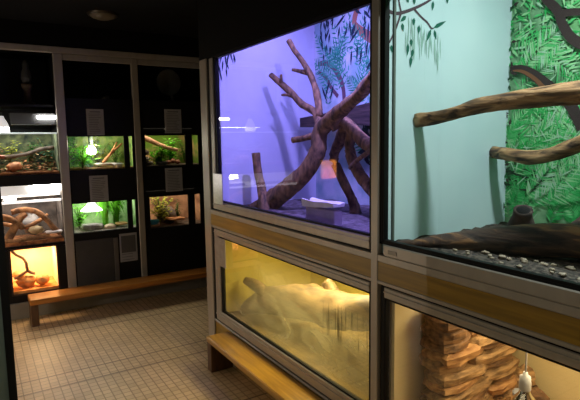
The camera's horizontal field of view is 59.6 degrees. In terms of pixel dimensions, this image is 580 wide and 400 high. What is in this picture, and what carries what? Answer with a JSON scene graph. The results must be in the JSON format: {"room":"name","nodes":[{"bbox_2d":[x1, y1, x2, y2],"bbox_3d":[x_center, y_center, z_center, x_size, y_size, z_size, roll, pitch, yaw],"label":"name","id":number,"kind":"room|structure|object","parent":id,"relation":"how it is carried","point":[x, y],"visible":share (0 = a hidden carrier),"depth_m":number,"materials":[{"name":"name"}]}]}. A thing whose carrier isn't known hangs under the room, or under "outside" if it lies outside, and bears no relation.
{"room":"animal exhibit","nodes":[
{"label":"animal exhibit","id":0,"kind":"room"},
{"bbox_2d":[0,295,8,399],"bbox_3d":[-2.346,0.102,1.574,2.455,2.600,0.120,-5,8,-32],"label":"wall","id":1,"kind":"structure","parent":0,"point":[4,392],"depth_m":2.25,"materials":[{"name":"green paint"}]},
{"bbox_2d":[0,188,17,399],"bbox_3d":[-1.290,0.009,2.225,0.033,2.600,0.142,-5,8,-32],"label":"trim","id":2,"kind":"structure","parent":1,"relation":"attached to","point":[4,287],"depth_m":2.22,"materials":[{"name":"metal"}]},
{"bbox_2d":[6,251,12,303],"bbox_3d":[-2.806,0.713,4.258,0.798,0.478,0.016,-5,8,-32],"label":"board","id":3,"kind":"object","parent":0,"point":[7,252],"visible":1,"depth_m":4.46,"materials":[{"name":"black laminate"}]},
{"bbox_2d":[0,173,60,186],"bbox_3d":[-2.644,-0.180,4.548,1.010,0.093,0.496,-5,8,-32],"label":"board","id":4,"kind":"object","parent":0,"point":[36,179],"visible":0.8,"depth_m":4.47,"materials":[{"name":"black laminate"}]},
{"bbox_2d":[0,133,59,175],"bbox_3d":[-2.632,-0.402,4.499,1.008,0.379,0.414,-5,8,-32],"label":"terrarium","id":5,"kind":"object","parent":4,"relation":"on","point":[6,139],"visible":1,"depth_m":4.77,"materials":[{"name":"green glass"}]},
{"bbox_2d":[0,113,9,131],"bbox_3d":[-2.511,-0.674,4.397,0.122,0.169,0.122,-5,8,-32],"label":"lamp","id":6,"kind":"object","parent":5,"relation":"on","point":[4,127],"visible":1,"depth_m":4.37,"materials":[{"name":"white"}]},
{"bbox_2d":[0,143,56,172],"bbox_3d":[-2.530,-0.383,4.560,0.818,0.274,0.419,-5,8,-32],"label":"leaf litter","id":7,"kind":"object","parent":5,"relation":"on","point":[5,160],"visible":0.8,"depth_m":4.63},
{"bbox_2d":[5,162,22,172],"bbox_3d":[-2.444,-0.289,4.488,0.140,0.099,0.112,-5,8,-32],"label":"rock","id":8,"kind":"object","parent":7,"relation":"on","point":[14,166],"visible":0.94,"depth_m":4.45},
{"bbox_2d":[4,145,53,158],"bbox_3d":[-2.483,-0.429,4.564,0.654,0.119,0.063,-5,8,-29],"label":"branch","id":9,"kind":"object","parent":7,"relation":"on","point":[51,147],"visible":0.94,"depth_m":4.61,"materials":[{"name":"wood"}]},
{"bbox_2d":[0,169,58,175],"bbox_3d":[-2.628,-0.230,4.517,0.992,0.032,0.400,-5,8,-32],"label":"bedding","id":10,"kind":"object","parent":5,"relation":"on","point":[41,171],"depth_m":4.53,"materials":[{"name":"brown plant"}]},
{"bbox_2d":[0,184,60,198],"bbox_3d":[-2.575,-0.087,4.493,0.955,0.133,0.279,-5,8,-32],"label":"tube light","id":11,"kind":"object","parent":4,"relation":"attached to","point":[47,189],"visible":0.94,"depth_m":4.52,"materials":[{"name":"white"}]},
{"bbox_2d":[12,290,53,303],"bbox_3d":[-2.297,0.873,4.595,0.394,0.066,0.016,-5,8,-32],"label":"board","id":12,"kind":"object","parent":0,"point":[23,298],"visible":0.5,"depth_m":4.52,"materials":[{"name":"black laminate"}]},
{"bbox_3d":[-2.429,0.829,4.803,0.410,0.022,0.478,-5,8,-32],"label":"board","id":13,"kind":"object","parent":12,"relation":"attached to","visible":0},
{"bbox_2d":[8,244,60,296],"bbox_3d":[-2.408,0.611,4.737,0.394,0.424,0.436,-5,8,-32],"label":"terrarium","id":14,"kind":"object","parent":13,"relation":"on","point":[44,260],"visible":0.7,"depth_m":4.86,"materials":[{"name":"yellow glass"}]},
{"bbox_2d":[10,251,34,279],"bbox_3d":[-2.427,0.575,4.600,0.191,0.278,0.041,-7,9,-42],"label":"branch","id":15,"kind":"object","parent":14,"relation":"in","point":[12,252],"visible":0.95,"depth_m":4.60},
{"bbox_2d":[16,275,35,287],"bbox_3d":[-2.421,0.746,4.662,0.157,0.117,0.154,-2,7,-10],"label":"rock","id":16,"kind":"object","parent":14,"relation":"on","point":[27,281],"visible":0.97,"depth_m":4.61,"materials":[{"name":"stone"}]},
{"bbox_2d":[13,276,58,294],"bbox_3d":[-2.409,0.804,4.766,0.370,0.032,0.400,-5,8,-32],"label":"bedding","id":17,"kind":"object","parent":14,"relation":"on","point":[53,284],"depth_m":4.64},
{"bbox_2d":[36,274,49,285],"bbox_3d":[-2.296,0.740,4.703,0.121,0.104,0.127,-5,8,-32],"label":"rock","id":18,"kind":"object","parent":14,"relation":"on","point":[42,279],"visible":1,"depth_m":4.67,"materials":[{"name":"stone"}]},
{"bbox_2d":[5,241,64,250],"bbox_3d":[-2.635,0.410,4.618,1.010,0.026,0.496,-5,8,-32],"label":"board","id":19,"kind":"object","parent":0,"point":[60,242],"visible":0.22,"depth_m":4.55,"materials":[{"name":"black laminate"}]},
{"bbox_2d":[1,196,64,246],"bbox_3d":[-2.622,0.200,4.569,1.008,0.400,0.416,-5,8,-32],"label":"terrarium","id":20,"kind":"object","parent":19,"relation":"on","point":[52,205],"visible":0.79,"depth_m":4.80,"materials":[{"name":"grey glass"}]},
{"bbox_2d":[3,214,24,229],"bbox_3d":[-2.484,0.192,4.491,0.239,0.175,0.064,-6,9,-40],"label":"driftwood","id":21,"kind":"object","parent":20,"relation":"in","point":[7,218],"visible":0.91,"depth_m":4.48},
{"bbox_2d":[5,212,27,238],"bbox_3d":[-2.452,0.239,4.528,0.207,0.271,0.083,-6,9,-39],"label":"driftwood","id":22,"kind":"object","parent":20,"relation":"on","point":[12,231],"visible":0.93,"depth_m":4.50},
{"bbox_2d":[5,234,49,243],"bbox_3d":[-2.388,0.356,4.544,0.423,0.063,0.056,-5,8,-33],"label":"driftwood","id":23,"kind":"object","parent":20,"relation":"on","point":[32,237],"visible":0.9,"depth_m":4.54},
{"bbox_2d":[22,214,41,234],"bbox_3d":[-2.415,0.230,4.739,0.163,0.210,0.147,-5,8,-32],"label":"rock","id":24,"kind":"object","parent":20,"relation":"on","point":[30,218],"visible":0.6,"depth_m":4.71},
{"bbox_2d":[5,233,63,246],"bbox_3d":[-2.618,0.383,4.589,0.992,0.032,0.400,-5,8,-32],"label":"bedding","id":25,"kind":"object","parent":20,"relation":"on","point":[54,237],"depth_m":4.63,"materials":[{"name":"orange plant"}]},
{"bbox_2d":[11,207,61,234],"bbox_3d":[-2.310,0.200,4.625,0.408,0.288,0.085,-5,8,-32],"label":"driftwood","id":26,"kind":"object","parent":20,"relation":"in","point":[37,212],"visible":0.9,"depth_m":4.60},
{"bbox_2d":[46,55,64,244],"bbox_3d":[-2.199,-0.232,4.831,0.032,2.203,0.480,-5,8,-32],"label":"board","id":27,"kind":"object","parent":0,"point":[49,61],"visible":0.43,"depth_m":4.75,"materials":[{"name":"black laminate"}]},
{"bbox_2d":[58,244,67,288],"bbox_3d":[-2.104,0.651,4.692,0.068,0.478,0.016,-5,8,-32],"label":"board","id":28,"kind":"object","parent":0,"point":[61,248],"visible":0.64,"depth_m":4.68,"materials":[{"name":"black laminate"}]},
{"bbox_2d":[0,0,197,37],"bbox_3d":[-0.990,-1.263,1.613,5.000,0.060,8.000,-5,8,-32],"label":"ceiling","id":29,"kind":"structure","parent":0,"point":[165,17],"depth_m":4.12,"materials":[{"name":"paint"}]},
{"bbox_2d":[87,10,118,20],"bbox_3d":[-1.530,-1.499,4.144,0.248,0.046,0.248,-5,8,-32],"label":"ceiling lamp","id":30,"kind":"object","parent":29,"relation":"attached to","point":[103,15],"visible":1,"depth_m":4.08,"materials":[{"name":"brown metal"}]},
{"bbox_2d":[0,18,198,57],"bbox_3d":[-2.781,-1.435,4.391,4.900,0.193,0.625,-5,8,-32],"label":"wall","id":31,"kind":"structure","parent":0,"point":[11,31],"depth_m":4.65,"materials":[{"name":"paint"}]},
{"bbox_2d":[0,42,198,62],"bbox_3d":[-1.860,-1.352,4.630,3.100,0.053,0.050,-5,8,-32],"label":"trim","id":32,"kind":"structure","parent":31,"relation":"attached to","point":[3,46],"depth_m":4.64,"materials":[{"name":"metal"}]},
{"bbox_2d":[0,54,199,195],"bbox_3d":[-2.907,-0.276,4.856,5.000,2.600,0.080,-5,8,-32],"label":"wall","id":33,"kind":"structure","parent":0,"point":[6,56],"depth_m":5.03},
{"bbox_2d":[0,58,54,197],"bbox_3d":[-2.900,-0.208,4.720,1.260,2.203,0.030,-5,8,-32],"label":"board","id":34,"kind":"object","parent":33,"relation":"attached to","point":[11,91],"visible":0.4,"depth_m":4.82,"materials":[{"name":"black laminate"}]},
{"bbox_2d":[0,104,53,109],"bbox_3d":[-2.677,-0.836,4.513,0.995,0.024,0.400,-5,8,-32],"label":"wall shelf","id":35,"kind":"object","parent":34,"relation":"attached to","point":[2,106],"visible":1,"depth_m":4.55,"materials":[{"name":"black laminate"}]},
{"bbox_2d":[21,60,34,103],"bbox_3d":[-2.397,-1.070,4.604,0.120,0.410,0.120,-5,8,-32],"label":"wooden ornament","id":36,"kind":"object","parent":35,"relation":"on","point":[26,78],"visible":0.87,"depth_m":4.58,"materials":[{"name":"brown wood"}]},
{"bbox_2d":[9,113,55,124],"bbox_3d":[-2.332,-0.733,4.581,0.355,0.113,0.269,-5,8,-32],"label":"tube light","id":37,"kind":"object","parent":35,"relation":"hanging from","point":[15,118],"visible":1,"depth_m":4.49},
{"bbox_2d":[65,98,141,286],"bbox_3d":[-1.764,-0.042,4.830,0.612,1.813,0.016,-5,8,-32],"label":"wall panel","id":38,"kind":"object","parent":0,"point":[118,114],"visible":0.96,"depth_m":4.83,"materials":[{"name":"black laminate"}]},
{"bbox_2d":[86,109,104,134],"bbox_3d":[-1.812,-0.724,4.712,0.152,0.240,0.009,-5,8,-32],"label":"information sheet","id":39,"kind":"object","parent":38,"relation":"attached to","point":[95,117],"visible":1,"depth_m":4.71,"materials":[{"name":"white paper"}]},
{"bbox_2d":[75,237,119,286],"bbox_3d":[-1.833,0.610,4.841,0.385,0.480,0.013,-5,8,-32],"label":"door","id":40,"kind":"structure","parent":38,"relation":"attached to","point":[95,258],"depth_m":4.83,"materials":[{"name":"grey laminate"}]},
{"bbox_2d":[89,175,108,201],"bbox_3d":[-1.805,-0.109,4.783,0.164,0.245,0.009,-5,8,-32],"label":"information sheet","id":41,"kind":"object","parent":38,"relation":"attached to","point":[98,185],"visible":1,"depth_m":4.78,"materials":[{"name":"white paper"}]},
{"bbox_2d":[119,232,137,261],"bbox_3d":[-1.588,0.464,4.980,0.167,0.280,0.010,-5,8,-32],"label":"information sheet","id":42,"kind":"object","parent":38,"relation":"attached to","point":[128,241],"visible":1,"depth_m":4.97,"materials":[{"name":"white paper"}]},
{"bbox_2d":[62,62,200,101],"bbox_3d":[-1.426,-1.173,5.226,1.765,0.450,0.500,-5,8,-32],"label":"wall","id":43,"kind":"structure","parent":0,"point":[80,80],"depth_m":5.26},
{"bbox_2d":[52,53,76,287],"bbox_3d":[-2.058,-0.210,4.629,0.073,2.201,0.050,-5,8,-32],"label":"trim","id":44,"kind":"structure","parent":43,"relation":"attached to","point":[56,57],"depth_m":4.60,"materials":[{"name":"metal"}]},
{"bbox_2d":[62,54,130,63],"bbox_3d":[-1.783,-1.302,4.679,0.605,0.052,0.030,-5,8,-32],"label":"trim","id":45,"kind":"structure","parent":43,"relation":"attached to","point":[71,57],"depth_m":4.66,"materials":[{"name":"metal"}]},
{"bbox_2d":[130,58,147,276],"bbox_3d":[-1.486,-0.260,4.983,0.058,2.201,0.050,-5,8,-32],"label":"trim","id":46,"kind":"structure","parent":43,"relation":"attached to","point":[133,66],"depth_m":4.95,"materials":[{"name":"metal"}]},
{"bbox_2d":[137,59,198,68],"bbox_3d":[-1.008,-1.370,5.157,1.098,0.052,0.030,-5,8,-32],"label":"trim","id":47,"kind":"structure","parent":43,"relation":"attached to","point":[139,61],"depth_m":5.02,"materials":[{"name":"metal"}]},
{"bbox_2d":[156,69,180,100],"bbox_3d":[-1.265,-1.167,5.265,0.269,0.375,0.059,-6,8,-35],"label":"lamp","id":48,"kind":"object","parent":43,"relation":"in","point":[168,81],"visible":0.86,"depth_m":5.25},
{"bbox_2d":[11,287,274,399],"bbox_3d":[-0.950,1.379,1.924,5.000,0.060,8.000,-5,8,-32],"label":"floor","id":49,"kind":"structure","parent":0,"point":[152,347],"depth_m":3.72,"materials":[{"name":"beige tile"}]},
{"bbox_2d":[10,277,206,320],"bbox_3d":[-2.580,1.006,4.414,4.900,0.147,0.025,-5,8,-32],"label":"baseboard","id":50,"kind":"structure","parent":49,"relation":"on","point":[18,310],"depth_m":4.89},
{"bbox_2d":[28,267,206,326],"bbox_3d":[-1.405,0.885,4.891,1.988,0.240,0.224,-5,8,-32],"label":"bench","id":51,"kind":"object","parent":49,"relation":"on","point":[35,299],"visible":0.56,"depth_m":4.64,"materials":[{"name":"brown wood"}]},
{"bbox_2d":[206,331,321,399],"bbox_3d":[0.407,1.193,2.056,0.169,0.238,3.420,-5,8,-32],"label":"bench","id":52,"kind":"object","parent":49,"relation":"on","point":[224,350],"visible":1,"depth_m":3.00,"materials":[{"name":"brown wood"}]},
{"bbox_2d":[197,0,579,399],"bbox_3d":[0.821,-0.044,2.402,1.082,2.600,3.792,-5,8,-32],"label":"frame","id":53,"kind":"object","parent":49,"relation":"on","point":[223,25],"visible":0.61,"depth_m":2.23,"materials":[{"name":"metal"}]},
{"bbox_2d":[207,0,371,250],"bbox_3d":[0.244,-0.639,3.031,0.860,1.517,1.772,-5,8,-32],"label":"vivarium","id":54,"kind":"object","parent":53,"relation":"in","point":[248,112],"visible":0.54,"depth_m":3.59,"materials":[{"name":"metal"}]},
{"bbox_2d":[251,152,269,209],"bbox_3d":[-0.191,-0.104,3.373,0.076,0.421,0.257,-3,7,-17],"label":"stump","id":55,"kind":"object","parent":54,"relation":"on","point":[256,157],"visible":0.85,"depth_m":3.38,"materials":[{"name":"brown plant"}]},
{"bbox_2d":[248,39,369,213],"bbox_3d":[0.248,-0.415,2.955,0.465,1.202,1.433,-5,8,-32],"label":"tree","id":56,"kind":"object","parent":54,"relation":"on","point":[348,133],"visible":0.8,"depth_m":3.09,"materials":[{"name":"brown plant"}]},
{"bbox_2d":[301,197,344,225],"bbox_3d":[0.178,0.072,2.775,0.080,0.142,0.300,-5,8,-32],"label":"trough","id":57,"kind":"object","parent":54,"relation":"on","point":[316,209],"visible":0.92,"depth_m":2.72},
{"bbox_2d":[301,197,344,207],"bbox_3d":[0.177,0.024,2.769,0.080,0.044,0.300,-5,8,-32],"label":"tray","id":58,"kind":"object","parent":57,"relation":"on","point":[313,202],"depth_m":2.75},
{"bbox_2d":[300,102,369,126],"bbox_3d":[0.557,-0.579,3.132,0.195,0.240,1.520,-5,8,-32],"label":"wooden beam","id":59,"kind":"structure","parent":54,"relation":"attached to","point":[360,114],"depth_m":3.17,"materials":[{"name":"brown wood"}]},
{"bbox_2d":[314,5,369,164],"bbox_3d":[0.506,-0.758,3.383,0.002,1.186,1.325,-5,8,-32],"label":"painting","id":60,"kind":"object","parent":54,"relation":"attached to","point":[341,43],"depth_m":3.58,"materials":[{"name":"teal paint"}]},
{"bbox_2d":[212,227,391,399],"bbox_3d":[0.237,0.555,3.156,0.802,0.748,1.772,-5,8,-32],"label":"vivarium","id":61,"kind":"object","parent":53,"relation":"in","point":[336,363],"visible":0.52,"depth_m":3.12,"materials":[{"name":"glass"}]},
{"bbox_2d":[240,277,368,331],"bbox_3d":[0.148,0.643,3.107,0.284,0.451,1.404,-6,8,-35],"label":"driftwood log","id":62,"kind":"object","parent":61,"relation":"on","point":[314,303],"visible":0.88,"depth_m":3.03,"materials":[{"name":"wood"}]},
{"bbox_2d":[380,0,579,307],"bbox_3d":[1.203,-0.501,1.492,0.846,1.577,1.934,-5,8,-32],"label":"vivarium","id":63,"kind":"object","parent":53,"relation":"in","point":[436,55],"visible":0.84,"depth_m":2.25,"materials":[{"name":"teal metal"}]},
{"bbox_2d":[396,222,579,282],"bbox_3d":[1.216,0.228,1.598,0.784,0.036,1.768,-5,8,-32],"label":"chips","id":64,"kind":"object","parent":63,"relation":"on","point":[561,263],"visible":0.12,"depth_m":1.79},
{"bbox_2d":[398,217,579,258],"bbox_3d":[1.013,0.115,1.891,1.158,0.230,0.471,6,9,43],"label":"fallen log","id":65,"kind":"object","parent":64,"relation":"on","point":[555,240],"visible":0.83,"depth_m":1.85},
{"bbox_2d":[506,204,534,225],"bbox_3d":[0.913,0.092,2.003,0.139,0.155,0.132,-5,8,-32],"label":"stump","id":66,"kind":"object","parent":64,"relation":"on","point":[522,214],"visible":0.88,"depth_m":1.95,"materials":[{"name":"brown wood"}]},
{"bbox_2d":[414,80,579,126],"bbox_3d":[0.862,-0.345,1.795,0.124,0.146,0.984,-6,8,-37],"label":"perch branch","id":67,"kind":"object","parent":63,"relation":"attached to","point":[565,93],"visible":1,"depth_m":1.85,"materials":[{"name":"beige wood"}]},
{"bbox_2d":[489,135,579,164],"bbox_3d":[1.137,-0.251,2.090,0.077,0.223,0.791,-4,7,-25],"label":"perch branch","id":68,"kind":"object","parent":63,"relation":"attached to","point":[570,147],"visible":1,"depth_m":2.18,"materials":[{"name":"beige wood"}]},
{"bbox_2d":[503,0,579,222],"bbox_3d":[1.314,-0.606,2.054,0.014,1.503,1.083,-5,8,-32],"label":"painting","id":69,"kind":"object","parent":63,"relation":"attached to","point":[543,37],"depth_m":2.33},
{"bbox_2d":[381,285,579,399],"bbox_3d":[1.197,0.720,1.633,0.795,0.748,1.796,-5,8,-32],"label":"vivarium","id":70,"kind":"object","parent":53,"relation":"in","point":[556,368],"visible":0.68,"depth_m":2.18,"materials":[{"name":"metal"}]},
{"bbox_2d":[502,385,531,398],"bbox_3d":[1.040,0.902,2.375,0.181,0.180,0.240,-5,8,-32],"label":"rock","id":71,"kind":"object","parent":70,"relation":"on","point":[507,394],"visible":0.05,"depth_m":2.31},
{"bbox_2d":[514,364,535,387],"bbox_3d":[1.076,0.828,2.375,0.125,0.110,0.162,-5,8,-32],"label":"rock","id":72,"kind":"object","parent":71,"relation":"on","point":[519,370],"visible":0.33,"depth_m":2.35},
{"bbox_2d":[512,352,534,399],"bbox_3d":[0.843,0.567,1.807,0.092,0.445,0.092,-5,8,-32],"label":"hanging bulb","id":73,"kind":"object","parent":70,"relation":"hanging from","point":[524,393],"visible":0.78,"depth_m":1.80,"materials":[{"name":"white ceramic"}]},
{"bbox_2d":[519,371,531,392],"bbox_3d":[0.844,0.650,1.817,0.042,0.068,0.042,-5,8,-32],"label":"socket","id":74,"kind":"object","parent":73,"relation":"attached to","point":[525,383],"depth_m":1.80,"materials":[{"name":"white ceramic"}]},
{"bbox_2d":[530,385,549,399],"bbox_3d":[1.121,0.919,2.334,0.139,0.125,0.166,-5,8,-32],"label":"rock","id":75,"kind":"object","parent":70,"relation":"on","point":[538,394],"visible":0.53,"depth_m":2.29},
{"bbox_3d":[0.811,0.927,2.298,0.231,0.063,0.182,-5,8,-32],"label":"stone slab","id":76,"kind":"object","parent":70,"relation":"on","visible":0},
{"bbox_2d":[483,392,493,399],"bbox_3d":[0.761,0.893,2.255,0.389,0.055,0.188,-5,8,-32],"label":"stone slab","id":77,"kind":"object","parent":76,"relation":"on","point":[488,396],"visible":0.14,"depth_m":2.26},
{"bbox_2d":[419,388,487,399],"bbox_3d":[0.736,0.856,2.239,0.341,0.083,0.180,-5,8,-32],"label":"stone slab","id":78,"kind":"object","parent":77,"relation":"on","point":[480,396],"visible":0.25,"depth_m":2.20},
{"bbox_2d":[421,376,492,399],"bbox_3d":[0.741,0.818,2.232,0.369,0.088,0.177,-5,8,-32],"label":"stone slab","id":79,"kind":"object","parent":78,"relation":"on","point":[483,382],"visible":0.46,"depth_m":2.17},
{"bbox_2d":[422,377,479,395],"bbox_3d":[0.713,0.782,2.223,0.289,0.059,0.186,-5,8,-32],"label":"stone slab","id":80,"kind":"object","parent":79,"relation":"on","point":[436,388],"visible":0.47,"depth_m":2.12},
{"bbox_2d":[424,364,487,388],"bbox_3d":[0.732,0.739,2.221,0.304,0.082,0.188,-5,8,-32],"label":"stone slab","id":81,"kind":"object","parent":80,"relation":"on","point":[470,372],"visible":0.56,"depth_m":2.13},
{"bbox_2d":[418,352,467,375],"bbox_3d":[0.663,0.695,2.204,0.201,0.060,0.180,-5,8,-32],"label":"stone slab","id":82,"kind":"object","parent":81,"relation":"on","point":[437,367],"visible":0.44,"depth_m":2.13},
{"bbox_2d":[421,343,483,367],"bbox_3d":[0.704,0.648,2.187,0.249,0.075,0.176,-5,8,-32],"label":"stone slab","id":83,"kind":"object","parent":82,"relation":"on","point":[455,360],"visible":0.59,"depth_m":2.12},
{"bbox_2d":[420,332,470,354],"bbox_3d":[0.678,0.604,2.188,0.204,0.073,0.180,-5,8,-32],"label":"stone slab","id":84,"kind":"object","parent":83,"relation":"on","point":[425,342],"visible":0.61,"depth_m":2.11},
{"bbox_2d":[420,323,468,344],"bbox_3d":[0.661,0.557,2.168,0.159,0.074,0.179,-5,8,-32],"label":"stone slab","id":85,"kind":"object","parent":84,"relation":"on","point":[436,336],"visible":0.61,"depth_m":2.10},
{"bbox_2d":[424,315,461,332],"bbox_3d":[0.692,0.502,2.173,0.247,0.075,0.183,-5,8,-32],"label":"stone slab","id":86,"kind":"object","parent":85,"relation":"on","point":[440,325],"visible":0.29,"depth_m":2.08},
{"bbox_2d":[469,335,496,347],"bbox_3d":[0.892,0.588,2.302,0.342,0.080,0.185,-5,8,-32],"label":"stone slab","id":87,"kind":"object","parent":83,"relation":"on","point":[481,341],"visible":0.09,"depth_m":2.18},
{"bbox_2d":[467,344,517,364],"bbox_3d":[0.893,0.677,2.313,0.339,0.071,0.185,-5,8,-32],"label":"stone slab","id":88,"kind":"object","parent":81,"relation":"on","point":[486,357],"visible":0.28,"depth_m":2.22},
{"bbox_2d":[139,100,205,275],"bbox_3d":[-0.992,-0.110,5.307,1.102,1.813,0.016,-5,8,-32],"label":"wall panel","id":89,"kind":"object","parent":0,"point":[169,249],"visible":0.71,"depth_m":5.20,"materials":[{"name":"black laminate"}]},
{"bbox_2d":[164,109,181,132],"bbox_3d":[-1.178,-0.794,5.102,0.172,0.238,0.009,-5,8,-32],"label":"information sheet","id":90,"kind":"object","parent":89,"relation":"attached to","point":[173,124],"visible":1,"depth_m":5.10,"materials":[{"name":"white paper"}]},
{"bbox_2d":[165,168,182,191],"bbox_3d":[-1.183,-0.208,5.162,0.176,0.240,0.009,-5,8,-32],"label":"information sheet","id":91,"kind":"object","parent":89,"relation":"attached to","point":[173,176],"visible":1,"depth_m":5.16,"materials":[{"name":"white paper"}]},
{"bbox_3d":[-1.594,-0.307,5.204,1.323,0.020,0.478,-5,8,-32],"label":"board","id":92,"kind":"object","parent":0,"visible":0},
{"bbox_2d":[68,136,132,170],"bbox_3d":[-1.887,-0.501,4.958,0.616,0.425,0.410,-5,8,-32],"label":"terrarium","id":93,"kind":"object","parent":92,"relation":"on","point":[82,141],"visible":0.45,"depth_m":5.13,"materials":[{"name":"green glass"}]},
{"bbox_2d":[69,144,100,167],"bbox_3d":[-1.982,-0.409,4.772,0.335,0.234,0.304,1,7,14],"label":"leafy plant","id":94,"kind":"object","parent":93,"relation":"on","point":[83,159],"visible":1,"depth_m":4.77,"materials":[{"name":"green plant"}]},
{"bbox_2d":[90,139,111,166],"bbox_3d":[-1.909,-0.466,5.020,0.260,0.281,0.255,1,7,19],"label":"leafy plant","id":95,"kind":"object","parent":93,"relation":"on","point":[96,147],"visible":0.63,"depth_m":5.02,"materials":[{"name":"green plant"}]},
{"bbox_2d":[70,165,132,170],"bbox_3d":[-1.881,-0.305,4.977,0.600,0.032,0.400,-5,8,-32],"label":"bedding","id":96,"kind":"object","parent":93,"relation":"on","point":[93,167],"depth_m":4.92,"materials":[{"name":"beige soil"}]},
{"bbox_2d":[145,135,197,166],"bbox_3d":[-1.287,-0.556,5.329,0.629,0.420,0.410,-5,8,-32],"label":"terrarium","id":97,"kind":"object","parent":92,"relation":"on","point":[148,146],"visible":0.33,"depth_m":5.51,"materials":[{"name":"glass"}]},
{"bbox_2d":[148,144,171,162],"bbox_3d":[-1.350,-0.475,5.258,0.318,0.216,0.339,-5,8,-32],"label":"leafy plant","id":98,"kind":"object","parent":97,"relation":"on","point":[160,156],"visible":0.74,"depth_m":5.24,"materials":[{"name":"green plant"}]},
{"bbox_2d":[145,136,177,150],"bbox_3d":[-1.338,-0.583,5.190,0.386,0.174,0.068,-6,8,-36],"label":"branch","id":99,"kind":"object","parent":97,"relation":"in","point":[147,139],"visible":0.91,"depth_m":5.17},
{"bbox_2d":[162,138,180,163],"bbox_3d":[-1.257,-0.519,5.355,0.225,0.277,0.270,-2,7,-6],"label":"leafy plant","id":100,"kind":"object","parent":97,"relation":"on","point":[171,156],"visible":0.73,"depth_m":5.35,"materials":[{"name":"green plant"}]},
{"bbox_2d":[146,163,197,166],"bbox_3d":[-1.281,-0.363,5.348,0.613,0.032,0.400,-5,8,-32],"label":"bedding","id":101,"kind":"object","parent":97,"relation":"on","point":[172,164],"depth_m":5.23,"materials":[{"name":"soil"}]},
{"bbox_3d":[-1.890,0.310,5.084,0.603,0.020,0.478,-5,8,-32],"label":"board","id":102,"kind":"object","parent":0,"visible":0},
{"bbox_2d":[72,200,135,233],"bbox_3d":[-1.878,0.102,5.030,0.616,0.400,0.410,-5,8,-32],"label":"terrarium","id":103,"kind":"object","parent":102,"relation":"on","point":[90,218],"visible":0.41,"depth_m":5.15,"materials":[{"name":"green glass"}]},
{"bbox_2d":[72,204,89,228],"bbox_3d":[-2.057,0.158,4.962,0.219,0.248,0.258,-1,7,2],"label":"leafy plant","id":104,"kind":"object","parent":103,"relation":"on","point":[80,219],"visible":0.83,"depth_m":4.94,"materials":[{"name":"green plant"}]},
{"bbox_2d":[81,203,101,211],"bbox_3d":[-1.917,0.048,4.884,0.200,0.130,0.200,-5,8,-32],"label":"dome lamp","id":105,"kind":"object","parent":103,"relation":"in","point":[90,207],"visible":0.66,"depth_m":4.84,"materials":[{"name":"white"}]},
{"bbox_2d":[81,223,103,229],"bbox_3d":[-1.917,0.255,4.908,0.214,0.060,0.153,-5,8,-32],"label":"rock","id":106,"kind":"object","parent":103,"relation":"on","point":[88,226],"visible":1,"depth_m":4.86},
{"bbox_2d":[95,201,113,227],"bbox_3d":[-1.830,0.104,4.994,0.203,0.340,0.200,-5,8,-32],"label":"plant","id":107,"kind":"object","parent":103,"relation":"on","point":[105,206],"visible":0.52,"depth_m":4.97,"materials":[{"name":"green plant"}]},
{"bbox_2d":[74,222,135,233],"bbox_3d":[-1.872,0.286,5.047,0.600,0.032,0.400,-5,8,-32],"label":"bedding","id":108,"kind":"object","parent":103,"relation":"on","point":[76,230],"depth_m":4.95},
{"bbox_2d":[109,201,125,225],"bbox_3d":[-1.750,0.097,5.086,0.206,0.330,0.208,-5,8,-32],"label":"plant","id":109,"kind":"object","parent":103,"relation":"on","point":[116,207],"visible":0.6,"depth_m":5.06,"materials":[{"name":"green plant"}]},
{"bbox_3d":[-1.299,0.284,5.453,0.650,0.020,0.478,-5,8,-32],"label":"board","id":110,"kind":"object","parent":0,"visible":0},
{"bbox_2d":[150,194,199,227],"bbox_3d":[-1.271,0.061,5.406,0.614,0.425,0.410,-5,8,-32],"label":"terrarium","id":111,"kind":"object","parent":110,"relation":"on","point":[182,199],"visible":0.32,"depth_m":5.58,"materials":[{"name":"glass"}]},
{"bbox_2d":[150,196,172,224],"bbox_3d":[-1.341,0.096,5.237,0.268,0.325,0.303,-5,8,-32],"label":"leafy plant","id":112,"kind":"object","parent":111,"relation":"on","point":[160,208],"visible":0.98,"depth_m":5.24,"materials":[{"name":"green plant"}]},
{"bbox_2d":[162,206,176,223],"bbox_3d":[-1.302,0.169,5.425,0.175,0.221,0.255,-5,8,-32],"label":"rock","id":113,"kind":"object","parent":111,"relation":"on","point":[173,213],"visible":0.53,"depth_m":5.34,"materials":[{"name":"stone"}]},
{"bbox_2d":[151,218,199,227],"bbox_3d":[-1.266,0.257,5.425,0.598,0.032,0.400,-5,8,-32],"label":"bedding","id":114,"kind":"object","parent":111,"relation":"on","point":[179,222],"depth_m":5.35,"materials":[{"name":"stone"}]},
{"bbox_3d":[0.961,0.874,2.395,0.170,0.050,0.176,-5,8,-32],"label":"stone slab","id":115,"kind":"object","parent":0,"visible":0},
{"bbox_2d":[487,375,516,395],"bbox_3d":[0.942,0.839,2.358,0.224,0.060,0.181,-5,8,-32],"label":"stone slab","id":116,"kind":"object","parent":115,"relation":"on","point":[496,388],"visible":0.37,"depth_m":2.28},
{"bbox_2d":[492,372,513,382],"bbox_3d":[0.951,0.797,2.381,0.177,0.060,0.176,-5,8,-32],"label":"stone slab","id":117,"kind":"object","parent":116,"relation":"on","point":[511,374],"visible":0.16,"depth_m":2.30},
{"bbox_2d":[482,355,519,379],"bbox_3d":[0.928,0.765,2.346,0.262,0.068,0.174,-5,8,-32],"label":"stone slab","id":118,"kind":"object","parent":117,"relation":"on","point":[510,366],"visible":0.37,"depth_m":2.27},
{"bbox_2d":[487,354,512,369],"bbox_3d":[0.926,0.718,2.368,0.234,0.068,0.193,-5,8,-32],"label":"stone slab","id":119,"kind":"object","parent":118,"relation":"on","point":[500,362],"visible":0.18,"depth_m":2.27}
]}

